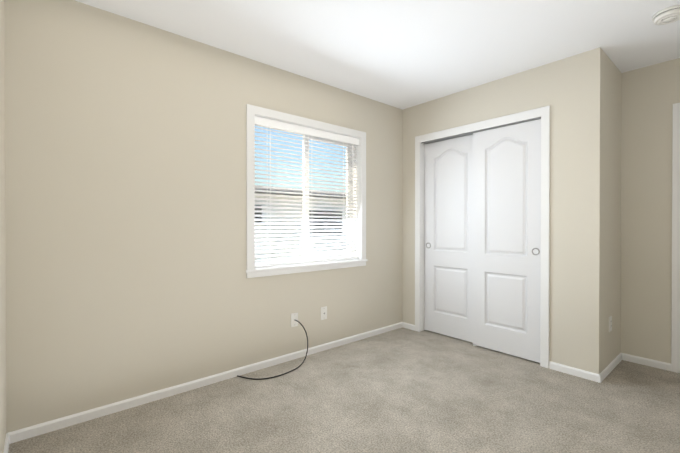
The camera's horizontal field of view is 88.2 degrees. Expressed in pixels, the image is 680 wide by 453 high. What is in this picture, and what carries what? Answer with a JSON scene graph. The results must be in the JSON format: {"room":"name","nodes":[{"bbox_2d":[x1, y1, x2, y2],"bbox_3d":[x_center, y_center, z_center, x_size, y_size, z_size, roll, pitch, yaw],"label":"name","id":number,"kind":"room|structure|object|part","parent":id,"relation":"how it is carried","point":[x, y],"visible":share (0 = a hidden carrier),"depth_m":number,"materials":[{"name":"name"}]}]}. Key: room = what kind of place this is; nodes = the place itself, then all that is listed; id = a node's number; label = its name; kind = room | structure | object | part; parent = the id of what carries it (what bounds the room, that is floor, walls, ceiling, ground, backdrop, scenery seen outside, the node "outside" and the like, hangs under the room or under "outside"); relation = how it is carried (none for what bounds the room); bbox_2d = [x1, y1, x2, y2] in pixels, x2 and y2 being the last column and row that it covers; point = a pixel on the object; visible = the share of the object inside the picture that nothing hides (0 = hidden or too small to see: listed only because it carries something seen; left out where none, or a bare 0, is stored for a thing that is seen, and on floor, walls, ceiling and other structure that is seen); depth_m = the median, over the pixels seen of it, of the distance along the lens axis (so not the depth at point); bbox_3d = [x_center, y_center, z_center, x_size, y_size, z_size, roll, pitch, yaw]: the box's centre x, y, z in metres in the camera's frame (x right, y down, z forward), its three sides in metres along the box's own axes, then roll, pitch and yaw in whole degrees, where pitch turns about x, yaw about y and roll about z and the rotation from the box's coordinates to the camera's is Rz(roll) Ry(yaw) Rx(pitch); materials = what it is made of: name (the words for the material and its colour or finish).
{"room":"empty bedroom","nodes":[
{"label":"empty bedroom","id":0,"kind":"room"},
{"bbox_2d":[0,0,5,452],"bbox_3d":[-0.763,-0.073,0.570,0.150,2.440,3.200,0,0,-41],"label":"wall","id":1,"kind":"structure","parent":0,"point":[2,281],"depth_m":1.69,"materials":[{"name":"paint"}]},
{"bbox_2d":[3,431,14,452],"bbox_3d":[-0.748,1.118,0.682,0.012,0.057,3.000,0,0,-41],"label":"baseboard","id":2,"kind":"structure","parent":1,"relation":"attached to","point":[10,436],"depth_m":1.83,"materials":[{"name":"white wood"}]},
{"bbox_2d":[4,0,402,432],"bbox_3d":[-0.035,-0.088,3.405,4.950,2.440,0.150,0,0,-41],"label":"wall","id":3,"kind":"structure","parent":0,"point":[125,196],"depth_m":2.25,"materials":[{"name":"paint"}]},
{"bbox_2d":[15,322,406,441],"bbox_3d":[-0.519,1.106,2.888,3.233,0.057,0.012,0,0,-41],"label":"baseboard","id":4,"kind":"structure","parent":3,"relation":"attached to","point":[49,426],"depth_m":2.37,"materials":[{"name":"white wood"}]},
{"bbox_2d":[237,312,307,379],"bbox_3d":[-0.504,0.938,2.761,0.564,0.391,0.224,0,0,-41],"label":"cable","id":5,"kind":"object","parent":3,"relation":"attached to","point":[294,320],"visible":1,"depth_m":2.91,"materials":[{"name":"rubber"},{"name":"plastic"}]},
{"bbox_3d":[-0.389,0.799,3.001,0.070,0.115,0.008,0,0,-41],"label":"plate","id":6,"kind":"part","parent":5,"relation":"part of","materials":[{"name":"white plastic"}]},
{"bbox_2d":[246,104,367,277],"bbox_3d":[-0.275,-0.275,3.177,1.320,1.344,0.171,0,0,-41],"label":"window","id":7,"kind":"structure","parent":3,"relation":"in","point":[252,111],"depth_m":3.11,"materials":[{"name":"white"}]},
{"bbox_3d":[-0.316,-0.275,3.224,1.118,1.170,0.004,0,0,-41],"label":"glass","id":8,"kind":"part","parent":7,"relation":"part of","materials":[{"name":"clear glass"}]},
{"bbox_3d":[-0.316,-0.275,3.225,1.178,1.230,0.045,0,0,-41],"label":"frame","id":9,"kind":"part","parent":7,"relation":"part of","materials":[{"name":"white plastic"}]},
{"bbox_2d":[255,116,358,266],"bbox_3d":[-0.262,-0.276,3.161,1.146,1.198,0.078,0,0,-41],"label":"window blind","id":10,"kind":"object","parent":7,"relation":"attached to","point":[266,122],"visible":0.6,"depth_m":3.11,"materials":[{"name":"white plastic"}]},
{"bbox_2d":[255,115,359,268],"bbox_3d":[-0.269,-0.275,3.170,1.178,1.230,0.099,0,0,-41],"label":"liner","id":11,"kind":"object","parent":3,"relation":"attached to","point":[357,189],"visible":0.38,"depth_m":3.52,"materials":[{"name":"white"}]},
{"bbox_2d":[321,306,326,319],"bbox_3d":[-0.146,0.793,3.209,0.070,0.115,0.010,0,0,-41],"label":"jack","id":12,"kind":"object","parent":3,"relation":"attached to","point":[323,313],"visible":1,"depth_m":3.20,"materials":[{"name":"white plastic"}]},
{"bbox_2d":[8,327,679,452],"bbox_3d":[1.008,1.198,2.198,4.950,0.120,3.350,0,0,-41],"label":"floor","id":13,"kind":"structure","parent":0,"point":[402,390],"depth_m":2.17,"materials":[{"name":"carpet"}]},
{"bbox_2d":[75,0,679,109],"bbox_3d":[1.008,-1.362,2.185,4.950,0.120,3.350,0,0,-41],"label":"ceiling","id":14,"kind":"structure","parent":0,"point":[402,54],"depth_m":2.39,"materials":[{"name":"white paint"}]},
{"bbox_2d":[652,5,679,24],"bbox_3d":[2.007,-1.277,2.134,0.162,0.049,0.162,0,0,-41],"label":"smoke detector","id":15,"kind":"object","parent":14,"relation":"attached to","point":[668,15],"visible":1,"depth_m":2.11,"materials":[{"name":"white plastic"}]},
{"bbox_2d":[402,47,603,373],"bbox_3d":[1.341,-0.087,3.285,0.115,2.440,1.825,0,0,-41],"label":"wall","id":16,"kind":"structure","parent":0,"point":[569,91],"depth_m":2.72,"materials":[{"name":"paint"}]},
{"bbox_2d":[420,143,424,331],"bbox_3d":[1.294,0.105,3.341,0.113,2.055,1.230,0,0,-41],"label":"trim","id":17,"kind":"structure","parent":16,"relation":"attached to","point":[422,238],"depth_m":3.78,"materials":[{"name":"white wood"}]},
{"bbox_2d":[424,135,472,342],"bbox_3d":[1.131,0.117,3.576,0.035,2.005,0.624,0,0,-41],"label":"closet door","id":18,"kind":"structure","parent":16,"relation":"in","point":[448,237],"depth_m":3.57,"materials":[{"name":"white wood"}]},
{"bbox_2d":[421,117,540,143],"bbox_3d":[1.299,-0.897,3.340,0.092,0.019,1.196,0,0,-41],"label":"track rail","id":19,"kind":"object","parent":16,"relation":"attached to","point":[454,136],"visible":0.5,"depth_m":3.35,"materials":[{"name":"silver metal"}]},
{"bbox_2d":[415,106,549,367],"bbox_3d":[1.244,0.083,3.298,0.017,2.099,1.314,0,0,-41],"label":"trim","id":20,"kind":"structure","parent":16,"relation":"attached to","point":[543,113],"depth_m":2.84,"materials":[{"name":"white wood"}]},
{"bbox_2d":[473,119,540,362],"bbox_3d":[1.472,0.119,3.109,0.035,2.005,0.608,0,0,-41],"label":"closet door","id":21,"kind":"structure","parent":16,"relation":"in","point":[506,231],"depth_m":3.08,"materials":[{"name":"white wood"}]},
{"bbox_2d":[549,361,594,380],"bbox_3d":[1.773,1.107,2.691,0.012,0.057,0.302,0,0,-41],"label":"baseboard","id":22,"kind":"structure","parent":16,"relation":"attached to","point":[584,374],"depth_m":2.68,"materials":[{"name":"white wood"}]},
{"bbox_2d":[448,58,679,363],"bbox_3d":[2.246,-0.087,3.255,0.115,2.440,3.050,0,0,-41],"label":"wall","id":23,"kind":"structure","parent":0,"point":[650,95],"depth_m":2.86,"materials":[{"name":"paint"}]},
{"bbox_2d":[623,353,670,370],"bbox_3d":[2.508,1.106,2.859,0.012,0.057,0.282,0,0,-41],"label":"baseboard","id":24,"kind":"structure","parent":23,"relation":"attached to","point":[626,357],"depth_m":2.86,"materials":[{"name":"white wood"}]},
{"bbox_2d":[671,103,679,372],"bbox_3d":[2.874,0.091,2.425,0.017,2.092,0.844,0,0,-41],"label":"door frame","id":25,"kind":"structure","parent":23,"relation":"attached to","point":[675,342],"depth_m":2.72,"materials":[{"name":"white wood"}]},
{"bbox_2d":[603,52,621,369],"bbox_3d":[2.151,-0.085,2.854,0.552,2.440,0.115,0,0,-41],"label":"wall","id":26,"kind":"structure","parent":0,"point":[612,192],"depth_m":2.79,"materials":[{"name":"paint"}]},
{"bbox_2d":[595,353,622,382],"bbox_3d":[2.144,1.107,2.770,0.679,0.057,0.012,0,0,-41],"label":"baseboard","id":27,"kind":"structure","parent":26,"relation":"attached to","point":[600,377],"depth_m":2.69,"materials":[{"name":"white wood"}]},
{"bbox_2d":[609,316,611,331],"bbox_3d":[2.128,0.765,2.757,0.070,0.115,0.008,0,0,-41],"label":"outlet","id":28,"kind":"object","parent":26,"relation":"attached to","point":[610,323],"visible":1,"depth_m":2.74,"materials":[{"name":"white plastic"}]},
{"label":"outside","id":29,"kind":"structure","parent":0,"visible":0},
{"bbox_3d":[-9.146,1.784,21.956,75.000,0.200,39.849,0,0,-41],"label":"ground","id":30,"kind":"structure","parent":29,"visible":0},
{"bbox_2d":[255,185,345,259],"bbox_3d":[1.429,0.237,13.862,18.100,2.980,5.500,0,0,-41],"label":"house","id":31,"kind":"structure","parent":30,"relation":"on","point":[287,194],"depth_m":8.46,"materials":[{"name":"white"}]}
]}

